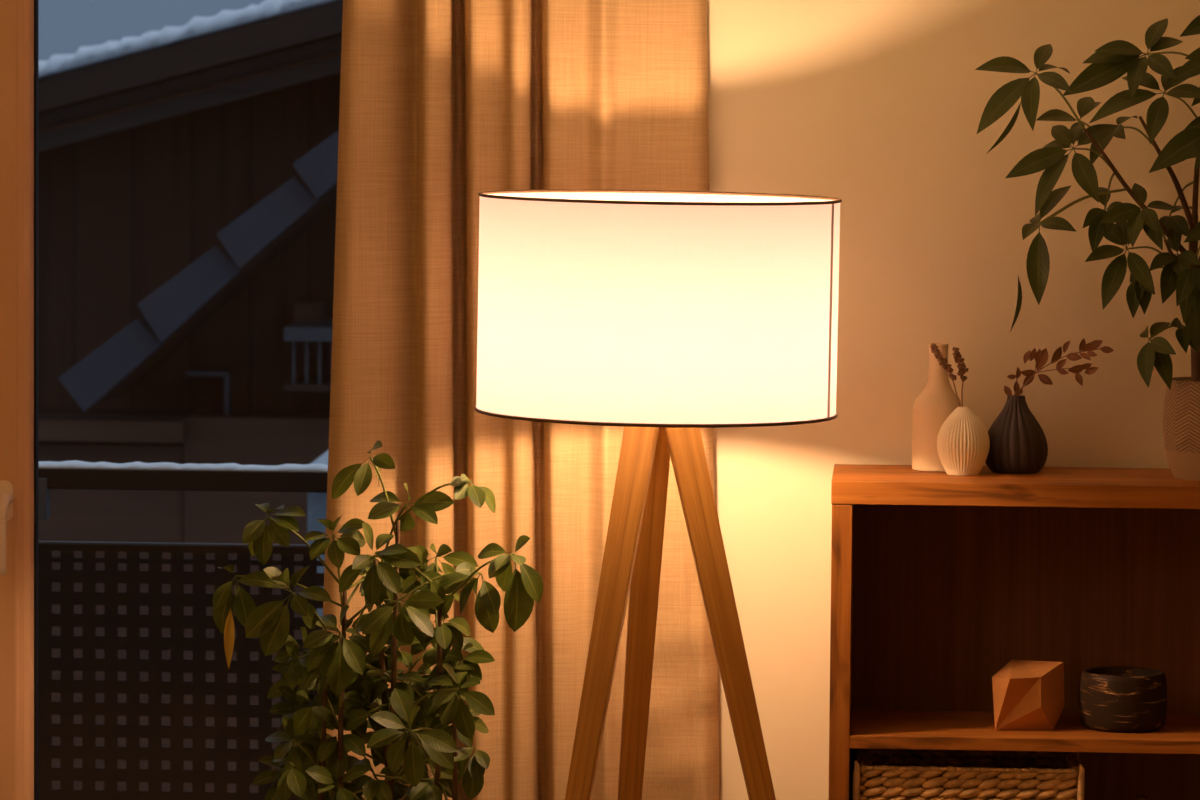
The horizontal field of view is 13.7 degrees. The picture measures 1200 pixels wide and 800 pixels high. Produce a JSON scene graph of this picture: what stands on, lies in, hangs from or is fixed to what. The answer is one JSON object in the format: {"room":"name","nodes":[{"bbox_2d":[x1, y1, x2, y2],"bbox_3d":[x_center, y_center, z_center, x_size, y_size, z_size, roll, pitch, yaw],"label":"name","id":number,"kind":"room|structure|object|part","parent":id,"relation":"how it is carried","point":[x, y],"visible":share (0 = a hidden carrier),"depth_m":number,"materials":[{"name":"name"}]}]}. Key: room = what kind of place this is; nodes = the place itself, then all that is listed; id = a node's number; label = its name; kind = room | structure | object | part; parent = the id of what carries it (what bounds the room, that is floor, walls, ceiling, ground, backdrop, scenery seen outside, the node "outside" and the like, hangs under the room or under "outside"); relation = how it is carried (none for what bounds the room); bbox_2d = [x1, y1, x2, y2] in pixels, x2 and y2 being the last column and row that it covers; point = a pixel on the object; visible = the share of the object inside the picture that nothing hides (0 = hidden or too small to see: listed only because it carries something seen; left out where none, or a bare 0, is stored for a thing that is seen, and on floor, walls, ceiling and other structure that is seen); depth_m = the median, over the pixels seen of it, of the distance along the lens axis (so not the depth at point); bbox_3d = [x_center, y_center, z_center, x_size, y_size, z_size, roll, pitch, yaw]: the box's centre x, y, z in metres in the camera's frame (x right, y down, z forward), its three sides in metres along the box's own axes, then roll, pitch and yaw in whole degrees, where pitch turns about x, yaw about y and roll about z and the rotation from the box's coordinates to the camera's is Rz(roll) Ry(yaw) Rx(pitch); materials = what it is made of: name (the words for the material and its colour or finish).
{"room":"living room","nodes":[
{"label":"living room","id":0,"kind":"room"},
{"bbox_2d":[706,0,1199,799],"bbox_3d":[0.064,-0.050,7.528,5.500,2.300,0.250,1,4,3],"label":"wall","id":1,"kind":"structure","parent":0,"point":[877,107],"depth_m":7.36,"materials":[{"name":"paint"}]},
{"bbox_2d":[0,0,38,799],"bbox_3d":[-0.905,-0.032,7.519,1.866,2.250,0.158,1,4,3],"label":"window frame","id":2,"kind":"structure","parent":1,"relation":"in","point":[19,149],"depth_m":7.50,"materials":[{"name":"paint"}]},
{"bbox_3d":[-0.899,0.152,7.507,0.037,0.062,0.008,1,4,3],"label":"handle","id":3,"kind":"part","parent":2,"relation":"part of","materials":[{"name":"metal"}]},
{"bbox_3d":[-0.891,0.200,7.485,0.019,0.121,0.058,1,4,3],"label":"lever","id":4,"kind":"part","parent":2,"relation":"part of","materials":[{"name":"metal"}]},
{"bbox_3d":[-0.198,1.494,3.461,5.500,0.200,8.600,1,4,3],"label":"floor","id":5,"kind":"structure","parent":0,"visible":0},
{"bbox_2d":[212,440,542,799],"bbox_3d":[-0.290,0.590,7.072,0.446,1.084,0.408,2,4,17],"label":"plant","id":6,"kind":"object","parent":5,"relation":"on","point":[350,684],"visible":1,"depth_m":6.97,"materials":[{"name":"green plant"}]},
{"bbox_2d":[475,189,841,799],"bbox_3d":[0.099,0.425,6.999,0.552,1.428,0.536,1,4,3],"label":"floor lamp","id":7,"kind":"object","parent":5,"relation":"on","point":[663,316],"visible":1,"depth_m":6.76,"materials":[{"name":"fabric"}]},
{"bbox_3d":[-0.035,0.576,6.873,0.047,1.172,0.024,9,-6,9],"label":"leg","id":8,"kind":"part","parent":7,"relation":"part of","materials":[{"name":"brown wood"}]},
{"bbox_3d":[0.043,0.559,7.147,0.047,1.163,0.024,3,17,-4],"label":"leg","id":9,"kind":"part","parent":7,"relation":"part of","materials":[{"name":"brown wood"}]},
{"bbox_3d":[0.081,-0.133,6.944,0.503,0.303,0.500,1,4,3],"label":"lamp shade","id":10,"kind":"part","parent":7,"relation":"part of","materials":[{"name":"fabric"}]},
{"bbox_3d":[0.229,0.573,6.951,0.048,1.168,0.024,-12,1,-6],"label":"leg","id":11,"kind":"part","parent":7,"relation":"part of","materials":[{"name":"brown wood"}]},
{"bbox_2d":[829,464,1199,799],"bbox_3d":[0.907,0.620,7.237,1.150,1.018,0.297,1,4,3],"label":"shelf unit","id":12,"kind":"object","parent":5,"relation":"on","point":[940,581],"visible":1,"depth_m":7.36,"materials":[{"name":"brown wood"}]},
{"bbox_3d":[0.348,0.629,7.273,0.029,0.986,0.296,1,4,3],"label":"panel","id":13,"kind":"part","parent":12,"relation":"part of","materials":[{"name":"brown wood"}]},
{"bbox_2d":[912,343,961,471],"bbox_3d":[0.493,0.010,7.287,0.074,0.185,0.074,1,4,3],"label":"bottle vase","id":14,"kind":"object","parent":12,"relation":"on","point":[938,400],"visible":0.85,"depth_m":7.26,"materials":[{"name":"ceramic"}]},
{"bbox_2d":[937,406,989,475],"bbox_3d":[0.524,0.059,7.220,0.076,0.098,0.076,1,4,3],"label":"ribbed vase","id":15,"kind":"object","parent":12,"relation":"on","point":[963,442],"visible":1,"depth_m":7.20,"materials":[{"name":"white ceramic"}]},
{"bbox_2d":[930,343,960,406],"bbox_3d":[0.500,-0.031,7.215,0.050,0.102,0.015,1,4,3],"label":"stalk","id":16,"kind":"object","parent":15,"relation":"in","point":[934,349],"visible":1,"depth_m":7.21,"materials":[{"name":"brown plant"}]},
{"bbox_3d":[0.503,-0.028,7.215,0.043,0.096,0.002,1,4,3],"label":"stem","id":17,"kind":"part","parent":16,"relation":"part of","materials":[{"name":"brown plant"}]},
{"bbox_2d":[952,347,968,406],"bbox_3d":[0.520,-0.028,7.214,0.024,0.097,0.014,1,4,3],"label":"stalk","id":18,"kind":"object","parent":15,"relation":"in","point":[957,356],"visible":1,"depth_m":7.21,"materials":[{"name":"brown plant"}]},
{"bbox_3d":[0.520,-0.025,7.214,0.011,0.091,0.002,1,4,3],"label":"stem","id":19,"kind":"part","parent":18,"relation":"part of","materials":[{"name":"brown plant"}]},
{"bbox_2d":[853,748,1084,799],"bbox_3d":[0.530,0.666,7.245,0.331,0.317,0.237,1,4,3],"label":"woven basket","id":20,"kind":"object","parent":12,"relation":"on","point":[904,780],"visible":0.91,"depth_m":7.13,"materials":[{"name":"wicker"}]},
{"bbox_3d":[0.365,0.671,7.141,0.009,0.315,0.009,-1,4,-19],"label":"corner post","id":21,"kind":"part","parent":20,"relation":"part of","materials":[{"name":"brown wood"}]},
{"bbox_3d":[0.683,0.675,7.122,0.009,0.315,0.009,2,5,26],"label":"corner post","id":22,"kind":"part","parent":20,"relation":"part of","materials":[{"name":"brown wood"}]},
{"bbox_3d":[0.911,0.128,7.202,1.150,0.032,0.297,1,4,3],"label":"panel","id":23,"kind":"part","parent":12,"relation":"part of","materials":[{"name":"brown wood"}]},
{"bbox_2d":[985,395,1047,473],"bbox_3d":[0.604,0.049,7.263,0.094,0.111,0.095,1,4,3],"label":"vase","id":24,"kind":"object","parent":12,"relation":"on","point":[1018,442],"visible":0.98,"depth_m":7.23,"materials":[{"name":"black ceramic"}]},
{"bbox_2d":[1004,338,1113,395],"bbox_3d":[0.666,-0.017,7.253,0.158,0.147,0.027,1,4,3],"label":"twig","id":25,"kind":"object","parent":24,"relation":"in","point":[1041,357],"visible":1,"depth_m":7.25,"materials":[{"name":"brown plant"}]},
{"bbox_3d":[0.662,-0.010,7.255,0.127,0.132,0.004,1,4,3],"label":"stem","id":26,"kind":"part","parent":25,"relation":"part of","materials":[{"name":"brown plant"}]},
{"bbox_3d":[0.908,0.483,7.223,1.090,0.018,0.283,1,4,3],"label":"shelf","id":27,"kind":"part","parent":12,"relation":"part of","materials":[{"name":"brown wood"}]},
{"bbox_2d":[992,660,1064,730],"bbox_3d":[0.617,0.426,7.200,0.105,0.094,0.113,1,4,3],"label":"ornament","id":28,"kind":"object","parent":12,"relation":"on","point":[1027,694],"visible":1,"depth_m":7.17,"materials":[{"name":"brown wood"}]},
{"bbox_2d":[975,15,1199,480],"bbox_3d":[0.834,-0.224,7.143,0.612,0.680,0.278,1,4,3],"label":"potted plant","id":29,"kind":"object","parent":12,"relation":"on","point":[1112,60],"visible":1,"depth_m":7.11,"materials":[{"name":"green plant"}]},
{"bbox_3d":[0.877,0.042,7.191,0.135,0.143,0.135,1,4,3],"label":"plant pot","id":30,"kind":"part","parent":29,"relation":"part of","materials":[{"name":"ceramic"}]},
{"bbox_2d":[1079,666,1166,732],"bbox_3d":[0.755,0.432,7.212,0.126,0.082,0.126,1,4,3],"label":"stone bowl","id":31,"kind":"object","parent":12,"relation":"on","point":[1115,699],"visible":1,"depth_m":7.16,"materials":[{"name":"stone"}]},
{"bbox_2d":[1137,795,1146,799],"bbox_3d":[0.779,0.699,7.202,0.097,0.261,0.097,1,4,3],"label":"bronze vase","id":32,"kind":"object","parent":12,"relation":"on","point":[1140,797],"visible":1,"depth_m":7.19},
{"bbox_3d":[-0.996,1.167,8.468,4.500,0.200,1.320,1,4,3],"label":"floor","id":33,"kind":"structure","parent":0,"visible":0},
{"bbox_2d":[39,468,327,799],"bbox_3d":[-0.958,0.574,8.990,4.100,0.908,0.072,1,4,3],"label":"balcony railing","id":34,"kind":"object","parent":33,"relation":"on","point":[82,479],"visible":0.28,"depth_m":8.97,"materials":[{"name":"grey metal"}]},
{"bbox_2d":[39,460,327,471],"bbox_3d":[-0.954,0.114,8.963,4.100,0.013,0.056,1,4,3],"label":"snow","id":35,"kind":"object","parent":34,"relation":"on","point":[75,464],"visible":0.26,"depth_m":8.93,"materials":[{"name":"white snow"}]},
{"bbox_3d":[-0.954,0.139,8.965,4.100,0.037,0.060,1,4,3],"label":"rail","id":36,"kind":"part","parent":34,"relation":"part of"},
{"label":"outside","id":37,"kind":"structure","parent":0,"visible":0},
{"bbox_3d":[1.922,2.215,38.237,60.000,0.200,57.800,1,4,3],"label":"ground","id":38,"kind":"structure","parent":37,"visible":0},
{"bbox_2d":[38,0,342,791],"bbox_3d":[-0.756,0.485,18.213,8.200,6.085,5.750,1,4,3],"label":"neighbouring house","id":39,"kind":"structure","parent":38,"relation":"on","point":[188,172],"depth_m":15.95,"materials":[{"name":"brown wood"}]},
{"bbox_2d":[294,301,325,322],"bbox_3d":[-0.927,-0.281,15.984,0.090,0.065,0.100,1,4,3],"label":"shutter","id":40,"kind":"object","parent":39,"relation":"hanging from","point":[303,310],"depth_m":15.93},
{"bbox_2d":[307,451,327,616],"bbox_3d":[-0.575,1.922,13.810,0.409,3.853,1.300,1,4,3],"label":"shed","id":41,"kind":"object","parent":38,"relation":"on","point":[317,502],"visible":0.04,"depth_m":13.15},
{"bbox_3d":[-0.178,-1.000,3.282,5.500,0.200,8.600,1,4,3],"label":"ceiling","id":42,"kind":"structure","parent":0,"visible":0},
{"bbox_2d":[322,0,718,799],"bbox_3d":[-0.118,-0.043,7.365,0.626,2.282,0.092,1,4,2],"label":"curtain","id":43,"kind":"object","parent":42,"relation":"hanging from","point":[444,103],"visible":0.62,"depth_m":7.35,"materials":[{"name":"fabric"}]}
]}

